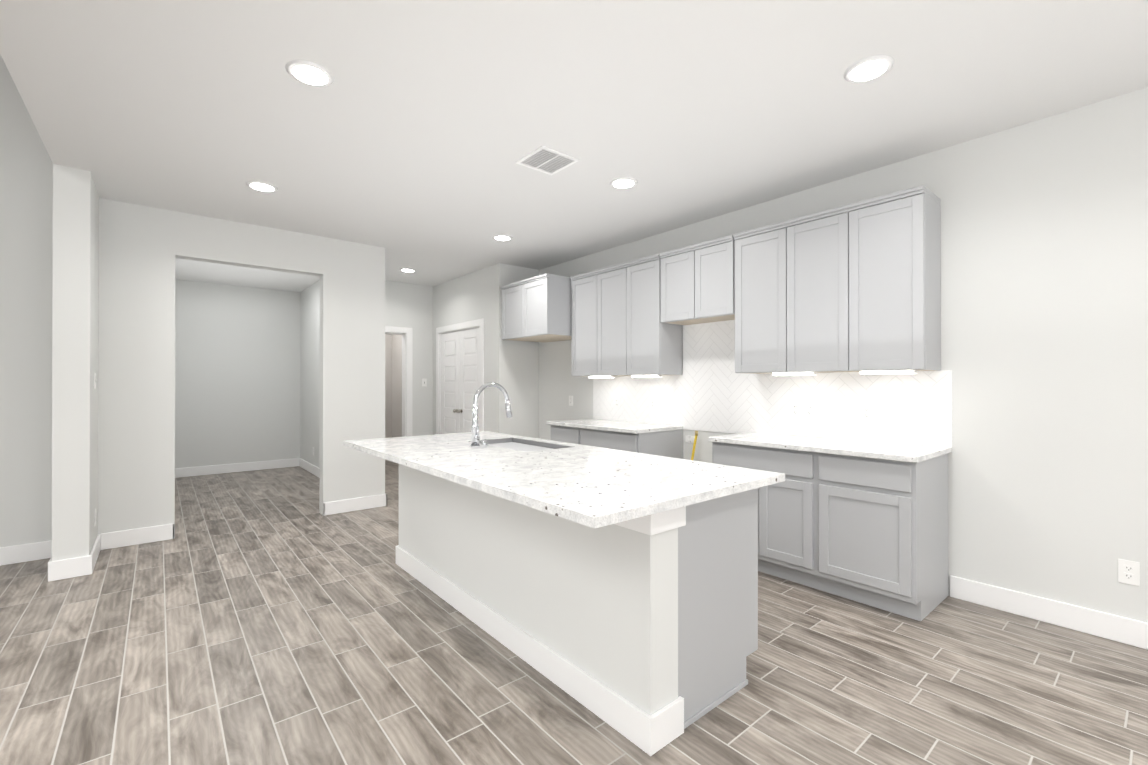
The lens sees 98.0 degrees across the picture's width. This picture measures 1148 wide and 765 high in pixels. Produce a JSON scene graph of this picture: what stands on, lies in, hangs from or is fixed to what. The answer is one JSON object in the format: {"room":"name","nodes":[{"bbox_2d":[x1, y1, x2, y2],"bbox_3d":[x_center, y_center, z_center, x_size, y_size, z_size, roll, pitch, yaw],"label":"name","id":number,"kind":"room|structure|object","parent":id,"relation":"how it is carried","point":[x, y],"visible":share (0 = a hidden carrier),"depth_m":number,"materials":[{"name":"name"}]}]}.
{"room":"kitchen","nodes":[
{"label":"kitchen","id":0,"kind":"room"},
{"bbox_2d":[52,164,98,560],"bbox_3d":[-3.601,-0.069,3.617,0.180,2.770,0.640,0,0,-40],"label":"wall","id":1,"kind":"structure","parent":0,"point":[75,336],"depth_m":3.38,"materials":[{"name":"white paint"}]},
{"bbox_2d":[48,534,100,581],"bbox_3d":[-3.591,1.251,3.600,0.212,0.130,0.640,0,0,-40],"label":"baseboard","id":2,"kind":"structure","parent":1,"relation":"attached to","point":[70,568],"depth_m":3.37,"materials":[{"name":"white wood"}]},
{"bbox_2d":[94,373,96,388],"bbox_3d":[-3.534,-0.013,3.687,0.013,0.117,0.072,0,0,-40],"label":"light switch","id":3,"kind":"object","parent":1,"relation":"attached to","point":[95,379],"visible":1,"depth_m":3.68,"materials":[{"name":"white plastic"}]},
{"bbox_2d":[0,54,384,549],"bbox_3d":[-4.708,-0.985,3.207,6.870,4.600,0.140,0,0,-40],"label":"wall","id":4,"kind":"structure","parent":0,"point":[141,248],"depth_m":4.06,"materials":[{"name":"white paint"}]},
{"bbox_2d":[0,540,51,565],"bbox_3d":[-5.584,1.247,2.367,4.460,0.130,0.016,0,0,-40],"label":"baseboard","id":5,"kind":"structure","parent":4,"relation":"attached to","point":[14,554],"depth_m":3.66,"materials":[{"name":"white wood"}]},
{"bbox_2d":[101,523,174,549],"bbox_3d":[-3.545,1.253,4.065,0.453,0.130,0.015,0,0,-40],"label":"baseboard","id":6,"kind":"structure","parent":4,"relation":"attached to","point":[122,538],"depth_m":4.05,"materials":[{"name":"white wood"}]},
{"bbox_2d":[323,494,384,515],"bbox_3d":[-2.262,1.257,5.134,0.585,0.130,0.015,0,0,-40],"label":"baseboard","id":7,"kind":"structure","parent":4,"relation":"attached to","point":[361,503],"depth_m":5.12,"materials":[{"name":"white wood"}]},
{"bbox_2d":[175,279,299,467],"bbox_3d":[-5.173,-0.055,7.371,1.990,2.770,0.140,0,0,-40],"label":"wall","id":8,"kind":"structure","parent":0,"point":[237,374],"depth_m":7.40,"materials":[{"name":"white paint"}]},
{"bbox_2d":[175,458,297,477],"bbox_3d":[-5.064,1.265,7.353,1.800,0.130,0.019,0,0,-40],"label":"baseboard","id":9,"kind":"structure","parent":8,"relation":"attached to","point":[239,467],"depth_m":7.38,"materials":[{"name":"white wood"}]},
{"bbox_2d":[300,280,319,467],"bbox_3d":[-3.283,-0.058,6.759,0.130,2.770,3.500,0,0,-40],"label":"wall","id":10,"kind":"structure","parent":0,"point":[309,368],"depth_m":7.43,"materials":[{"name":"white paint"}]},
{"bbox_2d":[298,458,319,477],"bbox_3d":[-3.296,1.262,6.652,0.019,0.130,3.359,0,0,-40],"label":"baseboard","id":11,"kind":"structure","parent":10,"relation":"attached to","point":[302,463],"depth_m":7.39,"materials":[{"name":"white wood"}]},
{"bbox_2d":[385,334,391,437],"bbox_3d":[-3.695,-0.051,8.472,1.430,2.770,0.140,0,0,-40],"label":"wall","id":12,"kind":"structure","parent":0,"point":[388,385],"depth_m":8.75,"materials":[{"name":"grey paint"}]},
{"bbox_2d":[385,280,432,435],"bbox_3d":[-2.661,-0.056,7.121,1.290,2.770,0.140,0,0,-40],"label":"wall","id":13,"kind":"structure","parent":0,"point":[408,305],"depth_m":7.34,"materials":[{"name":"white paint"}]},
{"bbox_2d":[385,326,412,436],"bbox_3d":[-2.766,0.266,7.020,0.950,2.125,0.158,0,0,-40],"label":"door frame","id":14,"kind":"structure","parent":13,"relation":"attached to","point":[406,333],"depth_m":7.24,"materials":[{"name":"white wood"}]},
{"bbox_2d":[422,379,426,385],"bbox_3d":[-2.216,0.000,7.391,0.072,0.117,0.013,0,0,-40],"label":"light switch","id":15,"kind":"object","parent":13,"relation":"attached to","point":[424,382],"visible":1,"depth_m":7.39,"materials":[{"name":"white plastic"}]},
{"bbox_2d":[392,265,492,436],"bbox_3d":[-2.047,-0.055,7.502,0.140,2.770,3.460,0,0,-40],"label":"wall","id":16,"kind":"structure","parent":0,"point":[466,298],"depth_m":6.79,"materials":[{"name":"white paint"}]},
{"bbox_2d":[441,331,459,433],"bbox_3d":[-1.766,0.308,7.053,0.091,2.026,0.589,0,0,-40],"label":"pantry door","id":17,"kind":"structure","parent":16,"relation":"in","point":[450,381],"depth_m":7.04,"materials":[{"name":"white wood"}]},
{"bbox_2d":[436,318,483,433],"bbox_3d":[-1.530,0.260,6.865,0.158,2.135,1.380,0,0,-40],"label":"door frame","id":18,"kind":"structure","parent":16,"relation":"attached to","point":[472,324],"depth_m":6.89,"materials":[{"name":"white wood"}]},
{"bbox_2d":[457,327,479,432],"bbox_3d":[-1.387,0.306,6.597,0.091,2.026,0.589,0,0,-40],"label":"pantry door","id":19,"kind":"structure","parent":16,"relation":"in","point":[469,362],"depth_m":6.63,"materials":[{"name":"white wood"}]},
{"bbox_2d":[493,263,538,437],"bbox_3d":[-0.723,-0.059,6.263,0.590,2.770,0.140,0,0,-40],"label":"wall","id":20,"kind":"structure","parent":0,"point":[516,370],"depth_m":6.16,"materials":[{"name":"white paint"}]},
{"bbox_2d":[0,459,1147,764],"bbox_3d":[-2.059,1.370,1.800,9.550,0.120,14.000,0,0,-40],"label":"floor","id":21,"kind":"structure","parent":0,"point":[262,617],"depth_m":2.24,"materials":[{"name":"grey tile"}]},
{"bbox_2d":[551,425,575,443],"bbox_3d":[0.136,0.880,5.201,0.619,0.884,0.485,0,0,-40],"label":"base cabinet","id":22,"kind":"object","parent":21,"relation":"on","point":[561,433],"depth_m":5.01,"materials":[{"name":"grey wood"}]},
{"bbox_2d":[395,462,762,755],"bbox_3d":[-0.225,0.872,2.929,0.766,0.884,2.459,0,0,-40],"label":"kitchen island","id":23,"kind":"object","parent":21,"relation":"on","point":[616,590],"depth_m":2.07,"materials":[{"name":"white paint"}]},
{"bbox_2d":[344,431,784,529],"bbox_3d":[-0.332,0.412,2.784,1.110,0.032,2.555,0,0,-40],"label":"island countertop","id":24,"kind":"structure","parent":23,"relation":"on","point":[593,487],"depth_m":2.14,"materials":[{"name":"white stone"}]},
{"bbox_2d":[468,382,511,445],"bbox_3d":[-0.493,0.198,3.158,0.303,0.399,0.166,0,0,-40],"label":"faucet","id":25,"kind":"object","parent":24,"relation":"on","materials":[{"name":"silver metal"}]},
{"bbox_2d":[488,438,559,449],"bbox_3d":[-0.362,0.521,3.242,0.420,0.240,0.760,0,0,-40],"label":"sink","id":26,"kind":"object","parent":24,"relation":"in","point":[512,443],"depth_m":3.42,"materials":[{"name":"silver metal"}]},
{"bbox_2d":[576,429,682,458],"bbox_3d":[0.534,0.878,4.723,0.619,0.884,0.760,0,0,-40],"label":"base cabinet","id":27,"kind":"object","parent":21,"relation":"on","point":[660,442],"depth_m":4.47,"materials":[{"name":"grey wood"}]},
{"bbox_2d":[546,417,683,432],"bbox_3d":[0.364,0.420,4.908,0.645,0.032,1.269,0,0,-40],"label":"countertop","id":28,"kind":"structure","parent":27,"relation":"on","point":[595,423],"depth_m":4.68,"materials":[{"name":"white stone"}]},
{"bbox_2d":[711,441,799,583],"bbox_3d":[1.487,0.874,3.578,0.619,0.884,0.760,0,0,-40],"label":"base cabinet","id":29,"kind":"object","parent":21,"relation":"on","point":[778,503],"depth_m":3.30,"materials":[{"name":"grey wood"}]},
{"bbox_2d":[800,453,947,620],"bbox_3d":[1.876,0.873,3.112,0.619,0.884,0.608,0,0,-40],"label":"base cabinet","id":30,"kind":"object","parent":21,"relation":"on","point":[873,533],"depth_m":2.89,"materials":[{"name":"grey wood"}]},
{"bbox_2d":[708,433,951,464],"bbox_3d":[1.652,0.414,3.362,0.645,0.032,1.316,0,0,-40],"label":"countertop","id":31,"kind":"structure","parent":30,"relation":"on","point":[842,446],"depth_m":3.15,"materials":[{"name":"white stone"}]},
{"bbox_2d":[0,0,1147,291],"bbox_3d":[-0.269,-2.445,3.304,4.890,1.980,14.000,0,0,-40],"label":"ceiling","id":32,"kind":"structure","parent":0,"point":[414,132],"depth_m":2.59,"materials":[{"name":"white paint"}]},
{"bbox_2d":[246,181,277,191],"bbox_3d":[-2.309,-1.448,3.696,0.204,0.009,0.204,0,0,-40],"label":"recessed light","id":33,"kind":"object","parent":32,"relation":"in","point":[262,186],"visible":0.98,"depth_m":3.67,"materials":[{"name":"white"}]},
{"bbox_2d":[285,60,333,86],"bbox_3d":[-1.246,-1.453,2.357,0.204,0.009,0.204,0,0,-40],"label":"recessed light","id":34,"kind":"object","parent":32,"relation":"in","point":[309,73],"visible":1,"depth_m":2.34,"materials":[{"name":"white plastic"}]},
{"bbox_2d":[399,268,415,271],"bbox_3d":[-2.133,-1.439,6.407,0.204,0.009,0.204,0,0,-40],"label":"recessed light","id":35,"kind":"object","parent":32,"relation":"in","point":[407,270],"visible":1,"depth_m":6.39,"materials":[{"name":"white"}]},
{"bbox_2d":[492,234,512,240],"bbox_3d":[-0.715,-1.444,4.985,0.204,0.009,0.204,0,0,-40],"label":"recessed light","id":36,"kind":"object","parent":32,"relation":"in","point":[500,237],"visible":1,"depth_m":4.95,"materials":[{"name":"white plastic"}]},
{"bbox_2d":[515,146,579,174],"bbox_3d":[-0.175,-1.450,3.275,0.300,0.008,0.300,0,0,-40],"label":"ceiling vent","id":37,"kind":"object","parent":32,"relation":"in","point":[546,160],"visible":1,"depth_m":3.26,"materials":[{"name":"white metal"}]},
{"bbox_2d":[610,177,637,188],"bbox_3d":[0.361,-1.449,3.630,0.204,0.009,0.204,0,0,-40],"label":"recessed light","id":38,"kind":"object","parent":32,"relation":"in","point":[624,182],"visible":1,"depth_m":3.60,"materials":[{"name":"white"}]},
{"bbox_2d":[844,55,893,82],"bbox_3d":[1.371,-1.453,2.324,0.204,0.009,0.204,0,0,-40],"label":"recessed light","id":39,"kind":"object","parent":32,"relation":"in","point":[868,69],"visible":1,"depth_m":2.31,"materials":[{"name":"white plastic"}]},
{"bbox_2d":[539,87,1147,622],"bbox_3d":[2.599,-0.071,2.853,0.150,2.770,9.650,0,0,-40],"label":"wall","id":40,"kind":"structure","parent":0,"point":[1045,291],"depth_m":2.77,"materials":[{"name":"white paint"}]},
{"bbox_2d":[500,281,551,342],"bbox_3d":[-0.454,-0.820,5.907,0.629,0.630,0.515,0,0,-40],"label":"upper cabinet","id":41,"kind":"object","parent":40,"relation":"attached to","point":[510,292],"depth_m":5.76,"materials":[{"name":"grey wood"}]},
{"bbox_2d":[520,273,567,340],"bbox_3d":[-0.201,-0.822,5.603,0.629,0.630,0.516,0,0,-40],"label":"upper cabinet","id":42,"kind":"object","parent":40,"relation":"attached to","point":[544,297],"depth_m":5.34,"materials":[{"name":"grey wood"}]},
{"bbox_2d":[569,396,572,405],"bbox_3d":[-0.038,0.214,5.895,0.006,0.117,0.072,0,0,-40],"label":"outlet","id":43,"kind":"object","parent":40,"relation":"attached to","point":[570,400],"visible":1,"depth_m":5.89,"materials":[{"name":"white plastic"}]},
{"bbox_2d":[568,271,591,376],"bbox_3d":[0.245,-0.603,5.306,0.324,1.070,0.472,0,0,-40],"label":"upper cabinet","id":44,"kind":"object","parent":40,"relation":"attached to","point":[579,286],"depth_m":5.27,"materials":[{"name":"grey wood"}]},
{"bbox_2d":[592,264,619,376],"bbox_3d":[0.489,-0.604,5.012,0.324,1.070,0.532,0,0,-40],"label":"upper cabinet","id":45,"kind":"object","parent":40,"relation":"attached to","point":[606,281],"depth_m":4.97,"materials":[{"name":"grey wood"}]},
{"bbox_2d":[589,376,613,377],"bbox_3d":[0.282,-0.057,5.160,0.056,0.021,0.340,0,0,-40],"label":"light","id":46,"kind":"object","parent":45,"relation":"on","point":[589,376],"depth_m":5.12,"materials":[{"name":"white plastic"}]},
{"bbox_2d":[614,397,619,407],"bbox_3d":[0.455,0.212,5.290,0.006,0.117,0.072,0,0,-40],"label":"outlet","id":47,"kind":"object","parent":40,"relation":"attached to","point":[616,399],"depth_m":5.29,"materials":[{"name":"white plastic"}]},
{"bbox_2d":[650,398,655,409],"bbox_3d":[0.775,0.211,4.906,0.006,0.117,0.072,0,0,-40],"label":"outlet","id":48,"kind":"object","parent":40,"relation":"attached to","point":[652,400],"depth_m":4.90,"materials":[{"name":"white plastic"}]},
{"bbox_2d":[620,255,691,376],"bbox_3d":[0.756,-0.605,4.692,0.324,1.070,0.541,0,0,-40],"label":"upper cabinet","id":49,"kind":"object","parent":40,"relation":"attached to","point":[647,349],"depth_m":4.60,"materials":[{"name":"grey wood"}]},
{"bbox_2d":[632,375,661,377],"bbox_3d":[0.679,-0.058,4.684,0.056,0.021,0.340,0,0,-40],"label":"light","id":50,"kind":"object","parent":49,"relation":"on","point":[633,376],"depth_m":4.66,"materials":[{"name":"white plastic"}]},
{"bbox_2d":[656,247,699,324],"bbox_3d":[1.026,-0.836,4.368,0.324,0.610,0.425,0,0,-40],"label":"upper cabinet","id":51,"kind":"object","parent":40,"relation":"attached to","point":[670,264],"depth_m":4.36,"materials":[{"name":"grey wood"}]},
{"bbox_2d":[685,435,694,442],"bbox_3d":[1.063,0.520,4.572,0.006,0.068,0.100,0,0,-40],"label":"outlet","id":52,"kind":"object","parent":40,"relation":"attached to","point":[690,439],"depth_m":4.57,"materials":[{"name":"white plastic"}]},
{"bbox_2d":[684,237,723,324],"bbox_3d":[1.222,-0.837,4.134,0.324,0.610,0.425,0,0,-40],"label":"upper cabinet","id":53,"kind":"object","parent":40,"relation":"attached to","point":[704,261],"depth_m":4.09,"materials":[{"name":"grey wood"}]},
{"bbox_2d":[724,223,791,376],"bbox_3d":[1.494,-0.608,3.806,0.324,1.070,0.545,0,0,-40],"label":"upper cabinet","id":54,"kind":"object","parent":40,"relation":"attached to","point":[750,255],"depth_m":3.76,"materials":[{"name":"grey wood"}]},
{"bbox_2d":[791,402,799,417],"bbox_3d":[1.690,0.207,3.807,0.006,0.117,0.072,0,0,-40],"label":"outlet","id":55,"kind":"object","parent":40,"relation":"attached to","point":[795,406],"depth_m":3.80,"materials":[{"name":"white plastic"}]},
{"bbox_2d":[776,208,835,372],"bbox_3d":[1.762,-0.609,3.484,0.324,1.070,0.535,0,0,-40],"label":"upper cabinet","id":56,"kind":"object","parent":40,"relation":"attached to","point":[805,245],"depth_m":3.43,"materials":[{"name":"grey wood"}]},
{"bbox_2d":[772,372,816,375],"bbox_3d":[1.585,-0.062,3.597,0.056,0.021,0.310,0,0,-40],"label":"light","id":57,"kind":"object","parent":56,"relation":"on","point":[777,373],"depth_m":3.58,"materials":[{"name":"white plastic"}]},
{"bbox_2d":[805,402,814,417],"bbox_3d":[1.761,0.207,3.723,0.006,0.117,0.072,0,0,-40],"label":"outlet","id":58,"kind":"object","parent":40,"relation":"attached to","point":[809,406],"depth_m":3.72,"materials":[{"name":"white plastic"}]},
{"bbox_2d":[861,404,872,420],"bbox_3d":[2.010,0.206,3.423,0.006,0.117,0.072,0,0,-40],"label":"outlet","id":59,"kind":"object","parent":40,"relation":"attached to","point":[866,409],"depth_m":3.42,"materials":[{"name":"white plastic"}]},
{"bbox_2d":[836,185,943,372],"bbox_3d":[2.009,-0.610,3.188,0.324,1.070,0.475,0,0,-40],"label":"upper cabinet","id":60,"kind":"object","parent":40,"relation":"attached to","point":[888,247],"depth_m":3.06,"materials":[{"name":"grey wood"}]},
{"bbox_2d":[859,370,916,373],"bbox_3d":[1.969,-0.064,3.136,0.056,0.021,0.310,0,0,-40],"label":"light","id":61,"kind":"object","parent":60,"relation":"on","point":[883,371],"depth_m":3.10,"materials":[{"name":"white plastic"}]},
{"bbox_2d":[950,575,1147,649],"bbox_3d":[3.966,1.242,1.076,0.016,0.130,5.175,0,0,-40],"label":"baseboard","id":62,"kind":"structure","parent":40,"relation":"attached to","point":[1125,630],"depth_m":2.70,"materials":[{"name":"white wood"}]},
{"bbox_2d":[1118,559,1139,585],"bbox_3d":[2.784,0.952,2.503,0.006,0.117,0.072,0,0,-40],"label":"electrical outlet","id":63,"kind":"object","parent":40,"relation":"attached to","point":[1128,572],"visible":1,"depth_m":2.50,"materials":[{"name":"white plastic"}]}
]}

